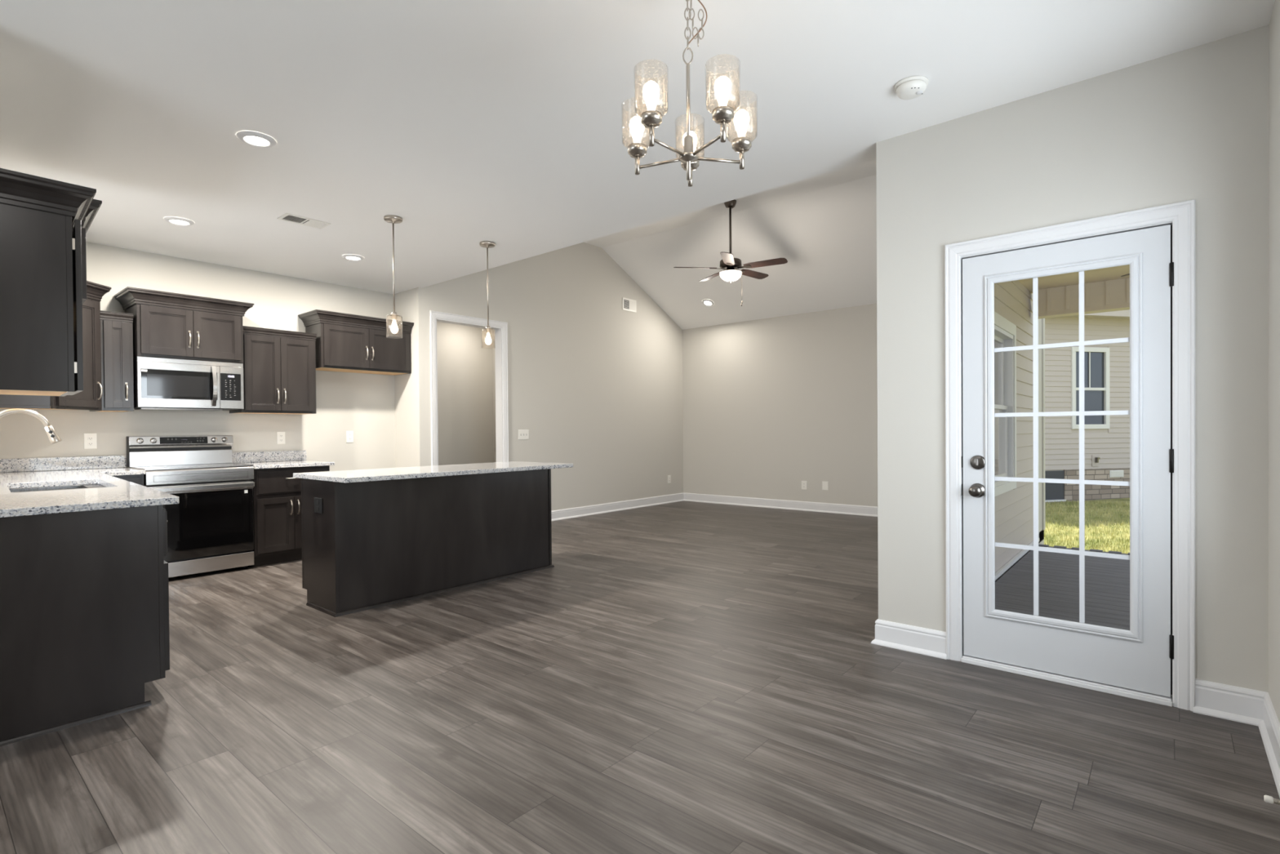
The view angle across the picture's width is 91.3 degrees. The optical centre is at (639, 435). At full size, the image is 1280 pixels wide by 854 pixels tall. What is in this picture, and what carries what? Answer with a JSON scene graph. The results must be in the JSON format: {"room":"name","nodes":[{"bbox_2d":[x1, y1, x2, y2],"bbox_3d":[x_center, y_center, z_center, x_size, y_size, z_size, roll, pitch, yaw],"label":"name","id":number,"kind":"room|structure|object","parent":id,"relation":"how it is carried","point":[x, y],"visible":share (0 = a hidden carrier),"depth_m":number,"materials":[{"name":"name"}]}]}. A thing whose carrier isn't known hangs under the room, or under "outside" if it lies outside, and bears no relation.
{"room":"open-plan kitchen","nodes":[
{"label":"open-plan kitchen","id":0,"kind":"room"},
{"bbox_2d":[0,241,395,472],"bbox_3d":[-4.015,-0.211,5.793,0.120,2.757,3.875,0,1,40],"label":"wall","id":1,"kind":"structure","parent":0,"point":[363,404],"depth_m":6.01,"materials":[{"name":"grey paint"}]},
{"bbox_2d":[0,280,111,411],"bbox_3d":[-4.421,-0.679,4.674,0.696,0.970,0.740,0,1,40],"label":"upper cabinet","id":2,"kind":"object","parent":1,"relation":"attached to","point":[91,398],"visible":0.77,"depth_m":4.78,"materials":[{"name":"brown wood"}]},
{"bbox_2d":[0,455,126,472],"bbox_3d":[-4.636,0.223,4.941,0.022,0.102,0.910,0,1,40],"label":"backsplash","id":3,"kind":"structure","parent":1,"relation":"attached to","point":[20,464],"depth_m":4.97,"materials":[{"name":"grey stone"}]},
{"bbox_2d":[84,433,97,448],"bbox_3d":[-4.496,0.044,5.122,0.008,0.126,0.080,0,1,40],"label":"wall outlet","id":4,"kind":"object","parent":1,"relation":"attached to","point":[90,439],"visible":1,"depth_m":5.12,"materials":[{"name":"white plastic"}]},
{"bbox_2d":[94,310,133,412],"bbox_3d":[-4.277,-0.589,5.082,0.387,0.781,0.206,0,1,40],"label":"upper cabinet","id":5,"kind":"object","parent":1,"relation":"attached to","point":[116,327],"visible":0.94,"depth_m":4.98,"materials":[{"name":"brown wood"}]},
{"bbox_2d":[113,286,253,363],"bbox_3d":[-3.927,-0.911,5.425,0.480,0.533,0.894,0,1,40],"label":"upper cabinet","id":6,"kind":"object","parent":1,"relation":"attached to","point":[166,325],"visible":0.98,"depth_m":5.26,"materials":[{"name":"brown wood"}]},
{"bbox_2d":[133,355,244,411],"bbox_3d":[-3.930,-0.431,5.435,0.464,0.424,0.754,0,1,40],"label":"microwave","id":7,"kind":"object","parent":6,"relation":"attached to","point":[161,384],"visible":1,"depth_m":5.29,"materials":[{"name":"silver metal"}]},
{"bbox_2d":[232,450,306,462],"bbox_3d":[-3.629,0.205,6.134,0.022,0.102,0.676,0,1,40],"label":"backsplash","id":8,"kind":"structure","parent":1,"relation":"attached to","point":[281,455],"depth_m":6.11,"materials":[{"name":"grey stone"}]},
{"bbox_2d":[229,325,316,414],"bbox_3d":[-3.504,-0.604,5.997,0.387,0.781,0.648,0,1,40],"label":"upper cabinet","id":9,"kind":"object","parent":1,"relation":"attached to","point":[279,366],"visible":0.91,"depth_m":5.88,"materials":[{"name":"brown wood"}]},
{"bbox_2d":[276,431,284,444],"bbox_3d":[-3.567,0.022,6.223,0.008,0.122,0.075,0,1,40],"label":"wall outlet","id":10,"kind":"object","parent":1,"relation":"attached to","point":[280,435],"visible":1,"depth_m":6.22,"materials":[{"name":"white plastic"}]},
{"bbox_2d":[346,431,353,442],"bbox_3d":[-3.125,0.011,6.745,0.008,0.125,0.075,0,1,40],"label":"wall outlet","id":11,"kind":"object","parent":1,"relation":"attached to","point":[349,434],"visible":1,"depth_m":6.74,"materials":[{"name":"white plastic"}]},
{"bbox_2d":[297,309,413,375],"bbox_3d":[-2.967,-0.955,6.599,0.430,0.550,1.028,0,1,40],"label":"upper cabinet","id":12,"kind":"object","parent":1,"relation":"attached to","point":[344,342],"visible":0.98,"depth_m":6.45,"materials":[{"name":"brown wood"}]},
{"bbox_2d":[394,288,413,467],"bbox_3d":[-2.605,-0.233,7.060,0.399,2.757,0.120,0,1,40],"label":"wall","id":13,"kind":"structure","parent":0,"point":[403,384],"depth_m":7.00,"materials":[{"name":"grey paint"}]},
{"bbox_2d":[436,321,493,465],"bbox_3d":[-2.706,-0.240,8.342,0.100,2.750,1.940,0,1,40],"label":"wall","id":14,"kind":"structure","parent":0,"point":[464,367],"depth_m":8.62,"materials":[{"name":"grey paint"}]},
{"bbox_2d":[492,329,496,462],"bbox_3d":[-1.671,-0.251,8.673,1.054,2.750,0.100,0,1,40],"label":"door frame","id":15,"kind":"structure","parent":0,"point":[493,331],"depth_m":8.95,"materials":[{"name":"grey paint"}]},
{"bbox_2d":[412,242,683,511],"bbox_3d":[-0.848,-0.788,8.738,0.120,3.810,4.965,0,1,40],"label":"wall","id":16,"kind":"structure","parent":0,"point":[596,384],"depth_m":8.67,"materials":[{"name":"grey paint"}]},
{"bbox_2d":[429,310,508,465],"bbox_3d":[-2.010,-0.123,7.348,0.145,2.524,1.050,0,1,40],"label":"door frame","id":17,"kind":"structure","parent":16,"relation":"attached to","point":[433,315],"depth_m":7.64,"materials":[{"name":"white paint"}]},
{"bbox_2d":[518,429,528,439],"bbox_3d":[-1.466,-0.015,7.901,0.013,0.124,0.168,0,1,40],"label":"light switch","id":18,"kind":"object","parent":16,"relation":"attached to","point":[522,433],"visible":1,"depth_m":7.90,"materials":[{"name":"white plastic"}]},
{"bbox_2d":[622,297,636,312],"bbox_3d":[-0.159,-1.972,9.453,0.009,0.185,0.315,0,1,40],"label":"wall vent","id":19,"kind":"object","parent":16,"relation":"attached to","point":[628,304],"visible":1,"depth_m":9.45,"materials":[{"name":"white"}]},
{"bbox_2d":[667,475,671,483],"bbox_3d":[0.478,0.709,10.207,0.008,0.130,0.080,0,1,40],"label":"wall outlet","id":20,"kind":"object","parent":16,"relation":"attached to","point":[668,476],"visible":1,"depth_m":10.21,"materials":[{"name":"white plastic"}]},
{"bbox_2d":[0,0,1275,329],"bbox_3d":[-0.464,-2.191,4.429,7.305,1.173,11.020,0,1,40],"label":"ceiling","id":21,"kind":"structure","parent":0,"point":[467,122],"depth_m":3.12,"materials":[{"name":"white paint"}]},
{"bbox_2d":[164,216,194,225],"bbox_3d":[-3.394,-1.576,4.612,0.184,0.014,0.184,0,1,40],"label":"recessed light","id":22,"kind":"object","parent":21,"relation":"in","point":[175,220],"visible":1,"depth_m":4.59,"materials":[{"name":"white paint"}]},
{"bbox_2d":[169,219,188,224],"bbox_3d":[-3.394,-1.573,4.612,0.118,0.002,0.118,0,1,40],"label":"diffuser","id":23,"kind":"object","parent":22,"relation":"attached to","point":[173,221],"depth_m":4.60,"materials":[{"name":"white plastic"}]},
{"bbox_2d":[235,130,276,147],"bbox_3d":[-2.044,-1.575,3.338,0.184,0.014,0.184,0,1,40],"label":"recessed light","id":24,"kind":"object","parent":21,"relation":"in","point":[252,138],"visible":1,"depth_m":3.32,"materials":[{"name":"white paint"}]},
{"bbox_2d":[244,136,269,146],"bbox_3d":[-2.044,-1.573,3.338,0.118,0.002,0.118,0,1,40],"label":"diffuser","id":25,"kind":"object","parent":24,"relation":"attached to","point":[252,140],"depth_m":3.34,"materials":[{"name":"white plastic"}]},
{"bbox_2d":[276,213,330,229],"bbox_3d":[-2.485,-1.586,4.633,0.175,0.010,0.310,0,1,40],"label":"ceiling vent","id":26,"kind":"object","parent":21,"relation":"in","point":[288,217],"visible":1,"depth_m":4.63,"materials":[{"name":"grey metal"}]},
{"bbox_2d":[342,253,364,260],"bbox_3d":[-2.566,-1.591,5.602,0.184,0.014,0.184,0,1,40],"label":"recessed light","id":27,"kind":"object","parent":21,"relation":"in","point":[348,256],"visible":1,"depth_m":5.58,"materials":[{"name":"white paint"}]},
{"bbox_2d":[346,256,359,259],"bbox_3d":[-2.566,-1.589,5.602,0.118,0.002,0.118,0,1,40],"label":"diffuser","id":28,"kind":"object","parent":27,"relation":"attached to","point":[347,257],"depth_m":5.58,"materials":[{"name":"white plastic"}]},
{"bbox_2d":[383,214,402,337],"bbox_3d":[-1.805,-1.158,4.589,0.128,0.874,0.128,0,1,40],"label":"pendant lamp","id":29,"kind":"object","parent":21,"relation":"hanging from","point":[391,219],"visible":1,"depth_m":4.58,"materials":[{"name":"silver metal"}]},
{"bbox_2d":[479,240,495,348],"bbox_3d":[-1.269,-1.167,5.223,0.128,0.874,0.128,0,1,40],"label":"pendant lamp","id":30,"kind":"object","parent":21,"relation":"hanging from","point":[487,244],"visible":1,"depth_m":5.22,"materials":[{"name":"silver metal"}]},
{"bbox_2d":[621,0,757,186],"bbox_3d":[0.154,-1.237,2.154,0.482,0.702,0.468,0,1,40],"label":"chandelier","id":31,"kind":"object","parent":21,"relation":"hanging from","point":[722,114],"visible":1,"depth_m":2.16,"materials":[{"name":"silver metal"}]},
{"bbox_2d":[702,298,714,306],"bbox_3d":[1.036,-2.021,9.521,0.184,0.083,0.165,0,1,40],"label":"recessed light","id":32,"kind":"object","parent":21,"relation":"in","point":[706,302],"visible":1,"depth_m":9.50,"materials":[{"name":"white paint"}]},
{"bbox_2d":[704,301,711,305],"bbox_3d":[1.033,-2.014,9.518,0.118,0.052,0.106,0,1,40],"label":"diffuser","id":33,"kind":"object","parent":32,"relation":"attached to","point":[706,303],"depth_m":9.52,"materials":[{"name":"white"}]},
{"bbox_2d":[673,200,787,306],"bbox_3d":[1.080,-2.084,7.211,1.261,1.219,1.255,0,1,40],"label":"ceiling fan","id":34,"kind":"object","parent":21,"relation":"hanging from","point":[731,264],"visible":0.99,"depth_m":7.13,"materials":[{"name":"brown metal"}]},
{"bbox_2d":[893,75,928,99],"bbox_3d":[1.238,-1.577,2.857,0.144,0.051,0.144,0,1,40],"label":"smoke detector","id":35,"kind":"object","parent":21,"relation":"attached to","point":[913,86],"visible":1,"depth_m":2.82,"materials":[{"name":"white plastic"}]},
{"bbox_2d":[0,500,1279,853],"bbox_3d":[-0.716,1.212,4.701,8.040,0.120,11.030,0,1,40],"label":"floor","id":36,"kind":"structure","parent":0,"point":[683,677],"depth_m":2.43,"materials":[{"name":"grey wood"}]},
{"bbox_2d":[14,484,104,492],"bbox_3d":[-3.807,0.746,3.975,1.220,0.873,0.708,0,1,40],"label":"base cabinet","id":37,"kind":"object","parent":36,"relation":"on","point":[89,486],"visible":0.02,"depth_m":3.80,"materials":[{"name":"brown wood"}]},
{"bbox_2d":[0,467,179,517],"bbox_3d":[-3.414,0.291,3.808,3.407,0.030,0.946,0,1,43],"label":"countertop","id":38,"kind":"structure","parent":37,"relation":"on","point":[118,493],"depth_m":2.98,"materials":[{"name":"grey stone"}]},
{"bbox_2d":[0,408,61,444],"bbox_3d":[-3.326,0.065,3.373,0.124,0.427,0.320,0,1,40],"label":"faucet","id":39,"kind":"object","parent":38,"relation":"on","point":[52,435],"visible":1,"depth_m":3.45,"materials":[{"name":"silver metal"}]},
{"bbox_2d":[8,484,88,492],"bbox_3d":[-3.257,0.421,3.520,0.880,0.226,0.502,0,1,40],"label":"sink","id":40,"kind":"object","parent":38,"relation":"in","point":[70,486],"visible":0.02,"depth_m":3.78,"materials":[{"name":"silver metal"}]},
{"bbox_2d":[18,486,106,492],"bbox_3d":[-3.004,0.746,3.219,0.980,0.873,0.701,0,1,40],"label":"base cabinet","id":41,"kind":"object","parent":36,"relation":"on","point":[104,486],"visible":0.02,"depth_m":3.60,"materials":[{"name":"brown wood"}]},
{"bbox_2d":[0,700,151,746],"bbox_3d":[-2.331,1.175,2.530,0.014,0.018,0.570,0,1,40],"label":"trim","id":42,"kind":"structure","parent":36,"relation":"on","point":[28,735],"depth_m":2.55,"materials":[{"name":"brown wood"}]},
{"bbox_2d":[0,504,169,740],"bbox_3d":[-2.471,0.747,2.731,0.460,0.873,0.695,0,1,40],"label":"base cabinet","id":43,"kind":"object","parent":36,"relation":"on","point":[84,595],"visible":0.88,"depth_m":2.57,"materials":[{"name":"brown wood"}]},
{"bbox_2d":[112,474,143,485],"bbox_3d":[-4.204,0.740,4.979,0.620,0.873,0.305,0,1,40],"label":"base cabinet","id":44,"kind":"object","parent":36,"relation":"on","point":[135,478],"visible":0.07,"depth_m":4.85,"materials":[{"name":"brown wood"}]},
{"bbox_2d":[126,435,254,577],"bbox_3d":[-3.833,0.585,5.366,0.662,1.170,0.763,0,1,40],"label":"range","id":45,"kind":"object","parent":36,"relation":"on","point":[211,528],"visible":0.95,"depth_m":5.28,"materials":[{"name":"silver metal"}]},
{"bbox_2d":[128,462,253,470],"bbox_3d":[-3.827,0.261,5.357,0.518,0.012,0.762,0,1,40],"label":"cooktop","id":46,"kind":"object","parent":45,"relation":"in","point":[144,466],"depth_m":5.31,"materials":[{"name":"silver glass"}]},
{"bbox_2d":[248,465,329,567],"bbox_3d":[-3.387,0.725,5.922,0.652,0.873,0.652,0,1,40],"label":"base cabinet","id":47,"kind":"object","parent":36,"relation":"on","point":[277,495],"visible":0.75,"depth_m":5.64,"materials":[{"name":"brown wood"}]},
{"bbox_2d":[240,460,334,468],"bbox_3d":[-3.386,0.272,5.933,0.651,0.030,0.681,0,1,40],"label":"countertop","id":48,"kind":"structure","parent":47,"relation":"on","point":[295,463],"depth_m":5.81,"materials":[{"name":"grey stone"}]},
{"bbox_2d":[301,468,554,617],"bbox_3d":[-1.585,0.720,4.933,0.594,0.873,1.882,0,1,40],"label":"kitchen island","id":49,"kind":"object","parent":36,"relation":"on","point":[372,544],"visible":0.94,"depth_m":4.50,"materials":[{"name":"brown wood"}]},
{"bbox_2d":[314,497,322,513],"bbox_3d":[-2.157,0.468,4.195,0.118,0.100,0.008,0,1,40],"label":"island outlet","id":50,"kind":"object","parent":49,"relation":"attached to","point":[317,501],"visible":1,"depth_m":4.19,"materials":[{"name":"black plastic"}]},
{"bbox_2d":[293,461,573,483],"bbox_3d":[-1.505,0.267,4.886,0.795,0.031,1.953,0,1,40],"label":"island countertop","id":51,"kind":"structure","parent":49,"relation":"on","point":[402,473],"depth_m":4.54,"materials":[{"name":"grey stone"}]},
{"bbox_2d":[682,303,1045,529],"bbox_3d":[2.720,-0.344,8.897,5.126,2.864,0.130,0,1,40],"label":"wall","id":52,"kind":"structure","parent":0,"point":[771,406],"depth_m":9.26,"materials":[{"name":"grey paint"}]},
{"bbox_2d":[551,492,877,520],"bbox_3d":[1.218,1.048,7.216,4.999,0.133,4.408,0,1,40],"label":"baseboard","id":53,"kind":"structure","parent":52,"relation":"attached to","point":[559,514],"depth_m":9.23,"materials":[{"name":"white paint"}]},
{"bbox_2d":[801,480,807,489],"bbox_3d":[2.387,0.719,9.102,0.085,0.124,0.008,0,1,40],"label":"wall outlet","id":54,"kind":"object","parent":52,"relation":"attached to","point":[804,483],"visible":1,"depth_m":9.10,"materials":[{"name":"white plastic"}]},
{"bbox_2d":[822,480,828,489],"bbox_3d":[2.632,0.711,8.896,0.088,0.122,0.007,0,1,40],"label":"wall plate","id":55,"kind":"object","parent":52,"relation":"attached to","point":[824,484],"visible":1,"depth_m":8.89,"materials":[{"name":"white plastic"}]},
{"bbox_2d":[994,280,1033,572],"bbox_3d":[2.871,-0.174,5.114,0.018,2.650,4.238,0,1,40],"label":"wall","id":56,"kind":"structure","parent":0,"point":[1014,508],"depth_m":6.08,"materials":[{"name":"beige plastic"}]},
{"bbox_2d":[994,311,1016,496],"bbox_3d":[2.902,-0.257,5.137,0.034,1.505,1.790,0,1,40],"label":"trim","id":57,"kind":"structure","parent":56,"relation":"attached to","point":[1001,322],"depth_m":5.67,"materials":[{"name":"white wood"}]},
{"bbox_2d":[995,537,1039,580],"bbox_3d":[2.926,1.150,5.141,0.024,0.036,4.318,0,1,40],"label":"trim","id":58,"kind":"structure","parent":56,"relation":"attached to","point":[1023,552],"depth_m":5.60,"materials":[{"name":"white wood"}]},
{"bbox_2d":[1038,462,1039,537],"bbox_3d":[4.273,-0.200,6.756,0.040,2.650,0.080,0,1,40],"label":"trim","id":59,"kind":"structure","parent":56,"relation":"attached to","point":[1038,463],"depth_m":6.78,"materials":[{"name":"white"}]},
{"bbox_2d":[1038,277,1129,319],"bbox_3d":[5.572,-1.360,5.257,3.870,0.280,0.165,0,1,40],"label":"trim","id":60,"kind":"structure","parent":56,"relation":"attached to","point":[1109,295],"depth_m":6.15,"materials":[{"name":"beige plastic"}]},
{"bbox_2d":[995,318,1044,582],"bbox_3d":[3.047,-0.638,5.423,0.112,4.110,5.008,0,1,40],"label":"trim","id":61,"kind":"structure","parent":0,"point":[1041,530],"depth_m":7.08,"materials":[{"name":"white paint"}]},
{"bbox_2d":[994,324,1013,486],"bbox_3d":[2.862,-0.245,5.171,0.120,1.330,1.640,0,1,40],"label":"window","id":62,"kind":"structure","parent":61,"relation":"in","point":[1004,339],"depth_m":5.75,"materials":[{"name":"white paint"}]},
{"bbox_2d":[995,550,1129,630],"bbox_3d":[4.293,1.190,3.734,3.860,0.035,3.976,0,1,40],"label":"deck","id":63,"kind":"object","parent":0,"point":[1107,580],"visible":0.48,"depth_m":4.77,"materials":[{"name":"grey wood"}]},
{"bbox_2d":[1038,543,1129,555],"bbox_3d":[5.611,1.266,5.295,3.860,0.264,0.100,0,1,40],"label":"trim","id":64,"kind":"structure","parent":63,"relation":"attached to","point":[1039,544],"depth_m":6.27,"materials":[{"name":"white wood"}]},
{"bbox_2d":[875,25,1268,692],"bbox_3d":[1.933,-0.232,3.007,1.527,2.757,0.130,0,1,40],"label":"wall","id":65,"kind":"structure","parent":0,"point":[1191,123],"depth_m":2.74,"materials":[{"name":"grey paint"}]},
{"bbox_2d":[871,618,946,659],"bbox_3d":[1.594,1.078,3.536,0.385,0.133,0.530,0,1,40],"label":"baseboard","id":66,"kind":"structure","parent":65,"relation":"attached to","point":[920,640],"depth_m":3.33,"materials":[{"name":"white paint"}]},
{"bbox_2d":[960,221,1173,706],"bbox_3d":[1.967,0.116,2.942,0.842,2.062,0.213,0,1,40],"label":"door","id":67,"kind":"structure","parent":65,"relation":"in","point":[1135,663],"depth_m":2.85,"materials":[{"name":"white paint"}]},
{"bbox_2d":[994,271,1129,622],"bbox_3d":[1.952,0.054,2.919,0.525,1.603,0.013,0,1,40],"label":"grille","id":68,"kind":"object","parent":67,"relation":"attached to","point":[1082,482],"depth_m":2.92,"materials":[{"name":"white"}]},
{"bbox_2d":[944,199,1195,711],"bbox_3d":[1.938,0.086,2.909,0.960,2.124,0.021,0,1,40],"label":"trim","id":69,"kind":"structure","parent":65,"relation":"attached to","point":[1182,214],"depth_m":2.64,"materials":[{"name":"white paint"}]},
{"bbox_2d":[1017,264,1129,293],"bbox_3d":[4.302,-1.508,3.785,3.912,0.060,4.130,0,1,40],"label":"ceiling","id":70,"kind":"structure","parent":0,"point":[1111,273],"depth_m":5.94,"materials":[{"name":"beige wood"}]},
{"bbox_2d":[1267,0,1279,723],"bbox_3d":[0.701,-0.148,0.264,0.130,2.857,5.912,0,1,40],"label":"wall","id":71,"kind":"structure","parent":0,"point":[1273,620],"depth_m":2.32,"materials":[{"name":"grey paint"}]},
{"bbox_2d":[1192,678,1279,797],"bbox_3d":[1.341,1.100,1.295,0.223,0.133,3.282,0,1,40],"label":"baseboard","id":72,"kind":"structure","parent":71,"relation":"attached to","point":[1225,701],"depth_m":2.50,"materials":[{"name":"white paint"}]},
{"bbox_2d":[1263,795,1279,804],"bbox_3d":[1.959,1.124,1.923,0.060,0.024,0.024,0,1,40],"label":"door stop","id":73,"kind":"object","parent":71,"relation":"attached to","point":[1267,798],"visible":1,"depth_m":1.93,"materials":[{"name":"silver metal"}]},
{"bbox_3d":[-3.800,-0.191,3.424,3.465,2.757,0.318,0,1,40],"label":"wall","id":74,"kind":"structure","parent":0,"visible":0},
{"bbox_2d":[0,168,96,396],"bbox_3d":[-2.549,-0.589,2.595,0.580,0.823,0.436,0,1,40],"label":"upper cabinet","id":75,"kind":"object","parent":74,"relation":"attached to","point":[42,345],"visible":1,"depth_m":2.47,"materials":[{"name":"brown wood"}]},
{"bbox_2d":[80,199,102,303],"bbox_3d":[-3.107,-0.851,3.165,1.309,0.470,0.467,0,1,43],"label":"upper cabinet","id":76,"kind":"object","parent":74,"relation":"attached to","point":[95,206],"visible":0.1,"depth_m":2.92,"materials":[{"name":"brown wood"}]},
{"label":"outside","id":77,"kind":"structure","parent":0,"visible":0},
{"bbox_2d":[1044,497,1129,553],"bbox_3d":[17.026,1.335,17.058,56.000,2.042,42.000,0,1,40],"label":"ground","id":78,"kind":"structure","parent":77,"point":[1124,500],"depth_m":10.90,"materials":[{"name":"plant"}]},
{"bbox_2d":[1044,309,1129,502],"bbox_3d":[10.312,-1.291,16.891,12.800,6.700,6.500,-1,1,-12],"label":"neighbor house","id":79,"kind":"structure","parent":78,"relation":"on","point":[1106,366],"depth_m":14.01,"materials":[{"name":"beige plastic"}]},
{"bbox_2d":[1109,470,1124,477],"bbox_3d":[10.775,0.860,14.153,0.380,0.160,0.014,-1,1,-12],"label":"vent","id":80,"kind":"object","parent":79,"relation":"attached to","point":[1113,473],"depth_m":14.14,"materials":[{"name":"white plastic"}]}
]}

